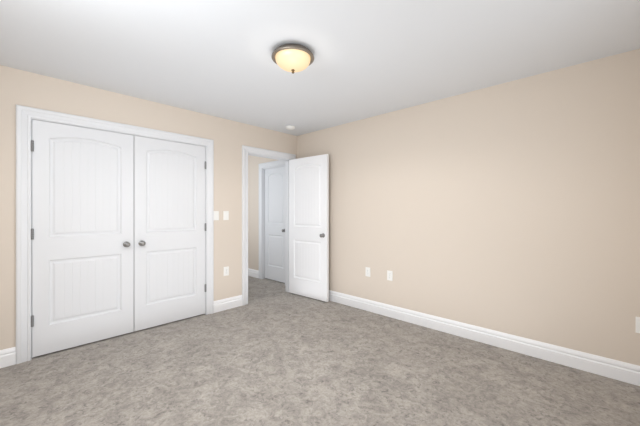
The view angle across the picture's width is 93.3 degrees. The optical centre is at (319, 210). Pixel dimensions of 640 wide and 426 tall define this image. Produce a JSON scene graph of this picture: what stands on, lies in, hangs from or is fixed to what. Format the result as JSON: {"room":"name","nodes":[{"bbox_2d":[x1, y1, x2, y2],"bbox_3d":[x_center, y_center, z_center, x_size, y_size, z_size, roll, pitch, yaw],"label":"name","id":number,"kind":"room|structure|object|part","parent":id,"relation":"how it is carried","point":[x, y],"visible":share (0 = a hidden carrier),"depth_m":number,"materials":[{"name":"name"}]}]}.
{"room":"empty bedroom","nodes":[
{"label":"empty bedroom","id":0,"kind":"room"},
{"bbox_2d":[16,105,213,363],"bbox_3d":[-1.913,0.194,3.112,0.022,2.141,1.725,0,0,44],"label":"door frame","id":1,"kind":"structure","parent":0,"point":[24,114],"depth_m":2.55,"materials":[{"name":"white wood"}]},
{"bbox_2d":[0,65,296,349],"bbox_3d":[-1.589,0.045,3.554,0.120,2.440,3.900,0,0,44],"label":"wall","id":2,"kind":"structure","parent":0,"point":[17,87],"depth_m":3.02,"materials":[{"name":"beige paint"}]},
{"bbox_2d":[31,119,133,356],"bbox_3d":[-2.182,0.236,2.832,0.096,2.027,0.770,0,0,44],"label":"closet door","id":3,"kind":"structure","parent":2,"relation":"in","point":[82,231],"depth_m":2.81,"materials":[{"name":"white painted wood"},{"name":"satin nickel"}]},
{"bbox_3d":[-1.949,0.342,3.050,0.061,0.058,0.058,0,0,44],"label":"knob","id":4,"kind":"part","parent":3,"relation":"part of","materials":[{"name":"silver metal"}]},
{"bbox_2d":[134,136,205,330],"bbox_3d":[-1.645,0.236,3.393,0.096,2.027,0.770,0,0,44],"label":"closet door","id":5,"kind":"structure","parent":2,"relation":"in","point":[170,225],"depth_m":3.37,"materials":[{"name":"white painted wood"},{"name":"satin nickel"}]},
{"bbox_3d":[-1.853,0.342,3.151,0.061,0.058,0.058,0,0,44],"label":"knob","id":6,"kind":"part","parent":5,"relation":"part of","materials":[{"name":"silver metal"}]},
{"bbox_2d":[214,211,218,219],"bbox_3d":[-1.295,0.062,3.767,0.010,0.116,0.072,0,0,44],"label":"switch plate","id":7,"kind":"object","parent":2,"relation":"attached to","point":[216,213],"visible":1,"depth_m":3.77,"materials":[{"name":"white plastic"}]},
{"bbox_2d":[223,211,228,219],"bbox_3d":[-1.201,0.062,3.865,0.010,0.116,0.072,0,0,44],"label":"switch plate","id":8,"kind":"object","parent":2,"relation":"attached to","point":[225,213],"visible":1,"depth_m":3.86,"materials":[{"name":"white plastic"}]},
{"bbox_2d":[224,266,228,275],"bbox_3d":[-1.200,0.775,3.868,0.009,0.116,0.072,0,0,44],"label":"outlet","id":9,"kind":"object","parent":2,"relation":"attached to","point":[226,269],"visible":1,"depth_m":3.87,"materials":[{"name":"white plastic"}]},
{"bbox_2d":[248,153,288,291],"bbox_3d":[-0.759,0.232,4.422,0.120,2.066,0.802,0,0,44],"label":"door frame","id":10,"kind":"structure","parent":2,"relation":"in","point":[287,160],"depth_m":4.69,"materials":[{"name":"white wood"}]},
{"bbox_2d":[242,145,295,304],"bbox_3d":[-0.759,0.194,4.422,0.164,2.141,0.952,0,0,44],"label":"door frame","id":11,"kind":"structure","parent":2,"relation":"in","point":[245,149],"depth_m":4.06,"materials":[{"name":"white wood"}]},
{"bbox_2d":[289,154,328,301],"bbox_3d":[-0.181,0.236,4.394,0.763,2.027,0.157,0,0,41],"label":"entry door","id":12,"kind":"structure","parent":2,"relation":"in","point":[308,176],"depth_m":4.35,"materials":[{"name":"white wood"}]},
{"bbox_2d":[248,155,276,270],"bbox_3d":[-1.113,0.045,5.715,2.180,2.440,0.120,0,0,44],"label":"wall","id":13,"kind":"structure","parent":0,"point":[253,161],"depth_m":5.79,"materials":[{"name":"beige paint"}]},
{"bbox_2d":[259,160,285,284],"bbox_3d":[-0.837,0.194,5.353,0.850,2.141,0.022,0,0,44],"label":"door frame","id":14,"kind":"structure","parent":13,"relation":"in","point":[279,162],"depth_m":5.59,"materials":[{"name":"white wood"}]},
{"bbox_2d":[265,166,284,282],"bbox_3d":[-0.783,0.236,5.409,0.651,2.027,0.157,0,0,44],"label":"hall door","id":15,"kind":"structure","parent":13,"relation":"in","point":[274,177],"depth_m":5.40,"materials":[{"name":"white wood"}]},
{"bbox_2d":[0,0,639,135],"bbox_3d":[-0.423,-1.225,3.463,6.290,0.100,5.380,0,0,44],"label":"ceiling","id":16,"kind":"structure","parent":0,"point":[372,58],"depth_m":2.19,"materials":[{"name":"white paint"}]},
{"bbox_2d":[286,125,294,129],"bbox_3d":[-0.415,-1.157,4.217,0.128,0.037,0.128,0,0,44],"label":"smoke detector","id":17,"kind":"object","parent":16,"relation":"attached to","point":[289,127],"visible":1,"depth_m":4.18,"materials":[{"name":"white plastic"}]},
{"bbox_2d":[271,43,313,73],"bbox_3d":[-0.200,-1.095,2.238,0.316,0.159,0.316,0,0,44],"label":"ceiling light","id":18,"kind":"object","parent":16,"relation":"attached to","point":[291,57],"visible":1,"depth_m":2.15,"materials":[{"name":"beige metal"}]},
{"bbox_3d":[-0.200,-1.090,2.238,0.260,0.094,0.260,0,0,44],"label":"glass","id":19,"kind":"part","parent":18,"relation":"part of","materials":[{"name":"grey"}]},
{"bbox_2d":[0,276,639,425],"bbox_3d":[-0.423,1.315,3.463,6.290,0.100,5.380,0,0,44],"label":"floor","id":20,"kind":"structure","parent":0,"point":[280,357],"depth_m":2.25,"materials":[{"name":"grey carpet"}]},
{"bbox_2d":[297,49,639,365],"bbox_3d":[1.121,0.045,3.414,3.990,2.440,0.120,0,0,44],"label":"wall","id":21,"kind":"structure","parent":0,"point":[513,207],"depth_m":2.76,"materials":[{"name":"beige paint"}]},
{"bbox_2d":[0,268,639,385],"bbox_3d":[-0.978,1.194,2.970,6.170,0.141,3.660,0,0,44],"label":"trim","id":22,"kind":"structure","parent":21,"relation":"attached to","point":[599,365],"depth_m":2.76,"materials":[{"name":"white wood"}]},
{"bbox_3d":[-0.978,1.194,2.970,6.170,0.141,3.660,0,0,44],"label":"baseboard","id":23,"kind":"part","parent":22,"relation":"part of","materials":[{"name":"white"}]},
{"bbox_2d":[365,267,369,276],"bbox_3d":[0.605,0.775,3.819,0.072,0.116,0.009,0,0,44],"label":"outlet","id":24,"kind":"object","parent":21,"relation":"attached to","point":[367,269],"visible":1,"depth_m":3.82,"materials":[{"name":"white plastic"}]},
{"bbox_2d":[387,270,392,280],"bbox_3d":[0.832,0.775,3.601,0.072,0.116,0.009,0,0,44],"label":"outlet","id":25,"kind":"object","parent":21,"relation":"attached to","point":[389,273],"visible":1,"depth_m":3.59,"materials":[{"name":"white plastic"}]},
{"bbox_2d":[636,317,639,332],"bbox_3d":[2.325,0.830,2.174,0.072,0.116,0.009,0,0,44],"label":"outlet","id":26,"kind":"object","parent":21,"relation":"attached to","point":[637,318],"visible":1,"depth_m":2.19,"materials":[{"name":"white plastic"}]}
]}

